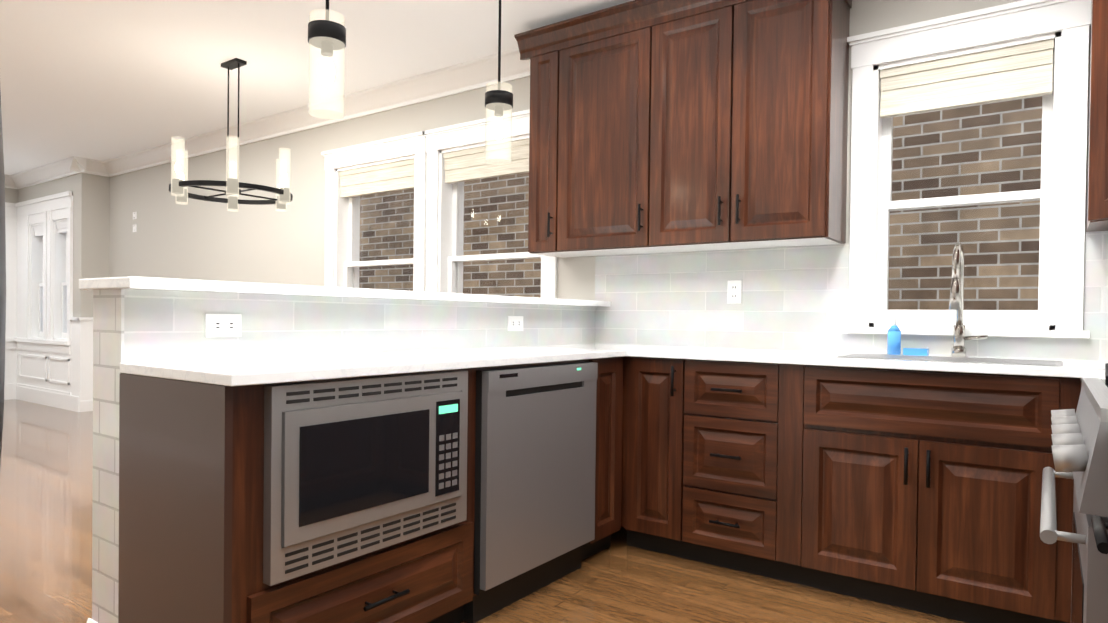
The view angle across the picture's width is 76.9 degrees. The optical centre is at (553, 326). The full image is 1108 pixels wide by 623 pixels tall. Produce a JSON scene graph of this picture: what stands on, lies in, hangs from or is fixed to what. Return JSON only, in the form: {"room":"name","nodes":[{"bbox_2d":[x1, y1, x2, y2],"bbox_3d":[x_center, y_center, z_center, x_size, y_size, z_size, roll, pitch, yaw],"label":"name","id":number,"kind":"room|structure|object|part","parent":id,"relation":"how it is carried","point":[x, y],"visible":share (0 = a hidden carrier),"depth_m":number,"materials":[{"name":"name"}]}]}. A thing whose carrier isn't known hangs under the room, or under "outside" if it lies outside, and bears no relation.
{"room":"kitchen","nodes":[
{"label":"kitchen","id":0,"kind":"room"},
{"bbox_2d":[0,0,632,174],"bbox_3d":[-3.059,-1.748,3.777,11.260,0.120,4.530,1,1,35],"label":"ceiling","id":1,"kind":"structure","parent":0,"point":[102,80],"depth_m":4.35,"materials":[{"name":"white paint"}]},
{"bbox_2d":[169,58,292,210],"bbox_3d":[-2.050,-1.234,4.453,0.718,0.899,0.762,1,1,35],"label":"dining chandelier","id":2,"kind":"object","parent":1,"relation":"hanging from","point":[233,185],"visible":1,"depth_m":4.41,"materials":[{"name":"black metal"}]},
{"bbox_3d":[-2.053,-0.957,4.457,0.668,0.345,0.762,1,1,35],"label":"glass","id":3,"kind":"part","parent":2,"relation":"part of","materials":[{"name":"white glass"}]},
{"bbox_2d":[308,0,345,119],"bbox_3d":[-0.716,-1.155,2.205,0.124,0.969,0.124,1,1,35],"label":"pendant light","id":4,"kind":"object","parent":1,"relation":"hanging from","point":[326,37],"visible":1,"depth_m":2.20,"materials":[{"name":"glass"}]},
{"bbox_2d":[485,0,512,164],"bbox_3d":[-0.222,-1.157,2.849,0.124,0.969,0.124,1,1,35],"label":"pendant light","id":5,"kind":"object","parent":1,"relation":"hanging from","point":[498,102],"visible":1,"depth_m":2.84,"materials":[{"name":"glass"}]},
{"bbox_3d":[-0.226,-0.828,2.852,0.108,0.310,0.108,1,1,35],"label":"glass","id":6,"kind":"part","parent":5,"relation":"part of","materials":[{"name":"white glass"}]},
{"bbox_2d":[0,399,966,622],"bbox_3d":[-3.093,1.031,3.810,11.260,0.120,4.530,1,1,35],"label":"floor","id":7,"kind":"structure","parent":0,"point":[46,481],"depth_m":2.81,"materials":[{"name":"brown wood"}]},
{"bbox_2d":[0,91,5,468],"bbox_3d":[-0.673,0.170,0.077,0.900,1.750,0.793,1,1,35],"label":"refrigerator","id":8,"kind":"object","parent":7,"relation":"on","point":[2,279],"visible":1,"depth_m":0.19,"materials":[{"name":"silver metal"}]},
{"bbox_2d":[79,0,1107,622],"bbox_3d":[-1.712,-0.311,3.677,8.496,2.600,2.740,1,1,35],"label":"kitchen","id":9,"kind":"object","parent":7,"relation":"on","point":[701,376],"visible":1,"depth_m":2.58,"materials":[{"name":"cherry wood"},{"name":"black metal"},{"name":"quartz"}]},
{"bbox_2d":[220,370,468,585],"bbox_3d":[-0.601,0.391,2.083,0.293,0.492,0.709,1,1,35],"label":"microwave","id":10,"kind":"object","parent":9,"relation":"in","point":[350,467],"depth_m":1.91,"materials":[{"name":"silver metal"}]},
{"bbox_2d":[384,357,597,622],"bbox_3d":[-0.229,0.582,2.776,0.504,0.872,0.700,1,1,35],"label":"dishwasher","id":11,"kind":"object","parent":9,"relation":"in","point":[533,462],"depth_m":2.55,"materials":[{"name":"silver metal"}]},
{"bbox_2d":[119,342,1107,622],"bbox_3d":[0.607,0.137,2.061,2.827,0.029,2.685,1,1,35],"label":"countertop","id":12,"kind":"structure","parent":9,"relation":"on","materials":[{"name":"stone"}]},
{"bbox_2d":[621,351,1088,622],"bbox_3d":[1.155,0.591,2.922,1.691,0.885,0.648,1,1,35],"label":"base cabinets","id":13,"kind":"object","parent":9,"relation":"in","point":[918,488],"depth_m":2.60,"materials":[{"name":"brown wood"}]},
{"bbox_2d":[886,316,929,355],"bbox_3d":[1.497,0.039,2.955,0.160,0.164,0.060,1,1,35],"label":"soap bottle","id":14,"kind":"object","parent":9,"relation":"on","point":[894,333],"depth_m":2.96,"materials":[{"name":"blue plastic"}]},
{"bbox_2d":[1039,299,1107,622],"bbox_3d":[1.288,0.511,1.217,0.722,1.090,0.750,1,1,35],"label":"gas range","id":15,"kind":"object","parent":9,"relation":"in","point":[1080,439],"depth_m":1.16,"materials":[{"name":"silver metal"}]},
{"bbox_2d":[5,0,1090,337],"bbox_3d":[-3.076,-0.359,3.793,11.260,2.660,4.530,1,1,35],"label":"wall","id":16,"kind":"structure","parent":0,"point":[211,240],"depth_m":5.94,"materials":[{"name":"grey paint"}]},
{"bbox_2d":[4,174,7,187],"bbox_3d":[-7.484,-1.710,6.829,0.114,0.138,3.740,1,1,35],"label":"crown molding","id":17,"kind":"structure","parent":16,"relation":"attached to","point":[6,176],"depth_m":8.24,"materials":[{"name":"white wood"}]},
{"bbox_2d":[4,202,11,399],"bbox_3d":[-7.562,-0.292,6.815,0.050,2.345,3.860,1,1,35],"label":"trim","id":18,"kind":"structure","parent":16,"relation":"attached to","point":[8,206],"depth_m":8.32,"materials":[{"name":"white wood"}]},
{"bbox_2d":[31,223,42,338],"bbox_3d":[-5.890,-0.520,8.117,0.420,1.330,0.200,1,1,35],"label":"window","id":19,"kind":"structure","parent":16,"relation":"in","point":[36,281],"depth_m":8.18,"materials":[{"name":"white"}]},
{"bbox_2d":[33,224,42,236],"bbox_3d":[-5.920,-1.107,8.058,0.372,0.115,0.048,1,1,35],"label":"shade","id":20,"kind":"object","parent":19,"relation":"attached to","point":[37,228],"depth_m":8.07,"materials":[{"name":"white fabric"}]},
{"bbox_2d":[12,191,83,411],"bbox_3d":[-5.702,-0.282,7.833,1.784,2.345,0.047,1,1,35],"label":"cabinet","id":21,"kind":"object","parent":16,"relation":"attached to","point":[47,370],"depth_m":7.85,"materials":[{"name":"white wood"}]},
{"bbox_2d":[8,156,91,411],"bbox_3d":[-5.660,-0.438,7.767,1.804,2.660,0.124,1,1,35],"label":"crown molding","id":22,"kind":"structure","parent":16,"relation":"attached to","point":[73,165],"depth_m":7.61,"materials":[{"name":"white wood"}]},
{"bbox_2d":[53,218,66,340],"bbox_3d":[-5.352,-0.509,7.735,0.420,1.330,0.200,1,1,35],"label":"window","id":23,"kind":"structure","parent":16,"relation":"in","point":[60,288],"depth_m":7.80,"materials":[{"name":"white"}]},
{"bbox_2d":[55,220,66,233],"bbox_3d":[-5.382,-1.096,7.675,0.372,0.115,0.048,1,1,35],"label":"shade","id":24,"kind":"object","parent":23,"relation":"attached to","point":[60,225],"depth_m":7.71,"materials":[{"name":"white"}]},
{"bbox_2d":[92,48,529,410],"bbox_3d":[-2.438,-0.375,5.787,5.970,2.660,0.140,1,1,35],"label":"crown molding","id":25,"kind":"structure","parent":16,"relation":"attached to","point":[482,72],"depth_m":5.13,"materials":[{"name":"white wood"}]},
{"bbox_2d":[321,109,556,297],"bbox_3d":[-0.823,-0.513,4.820,2.224,1.615,0.245,1,1,35],"label":"window","id":26,"kind":"structure","parent":16,"relation":"in","point":[455,156],"depth_m":4.76,"materials":[{"name":"white"}]},
{"bbox_2d":[339,158,420,198],"bbox_3d":[-1.288,-1.075,5.098,0.832,0.195,0.048,1,1,35],"label":"shade","id":27,"kind":"object","parent":26,"relation":"attached to","point":[393,174],"depth_m":5.08,"materials":[{"name":"beige fabric"}]},
{"bbox_2d":[443,135,547,183],"bbox_3d":[-0.392,-1.057,4.461,0.832,0.195,0.048,1,1,35],"label":"shade","id":28,"kind":"object","parent":26,"relation":"attached to","point":[465,162],"depth_m":4.49,"materials":[{"name":"beige fabric"}]},
{"bbox_2d":[842,0,1090,337],"bbox_3d":[1.747,-0.630,2.994,0.894,1.335,0.245,1,1,35],"label":"window","id":29,"kind":"structure","parent":16,"relation":"in","point":[1021,49],"depth_m":2.90,"materials":[{"name":"white"}]},
{"bbox_2d":[879,38,1053,118],"bbox_3d":[1.728,-1.038,2.955,0.632,0.205,0.048,1,1,35],"label":"shade","id":30,"kind":"object","parent":29,"relation":"attached to","point":[1019,68],"depth_m":2.93,"materials":[{"name":"beige fabric"}]},
{"bbox_2d":[514,0,864,257],"bbox_3d":[0.584,-0.984,3.483,1.705,1.192,0.387,1,1,35],"label":"upper cabinet","id":31,"kind":"object","parent":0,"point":[659,128],"depth_m":3.29,"materials":[{"name":"brown wood"}]},
{"bbox_2d":[1069,0,1107,231],"bbox_3d":[1.478,-0.884,1.406,0.682,1.130,2.737,1,1,35],"label":"upper cabinet","id":32,"kind":"object","parent":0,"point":[1097,174],"depth_m":2.39,"materials":[{"name":"brown wood"}]},
{"label":"outside","id":33,"kind":"structure","parent":0,"visible":0},
{"bbox_3d":[-23.865,1.938,14.542,84.000,0.200,56.000,1,1,35],"label":"ground","id":34,"kind":"structure","parent":33,"visible":0},
{"bbox_2d":[359,96,1042,309],"bbox_3d":[1.347,-1.865,5.019,10.000,8.250,0.400,1,1,35],"label":"brick","id":35,"kind":"object","parent":34,"relation":"on","point":[987,166],"depth_m":4.14,"materials":[{"name":"brown brick"}]}
]}

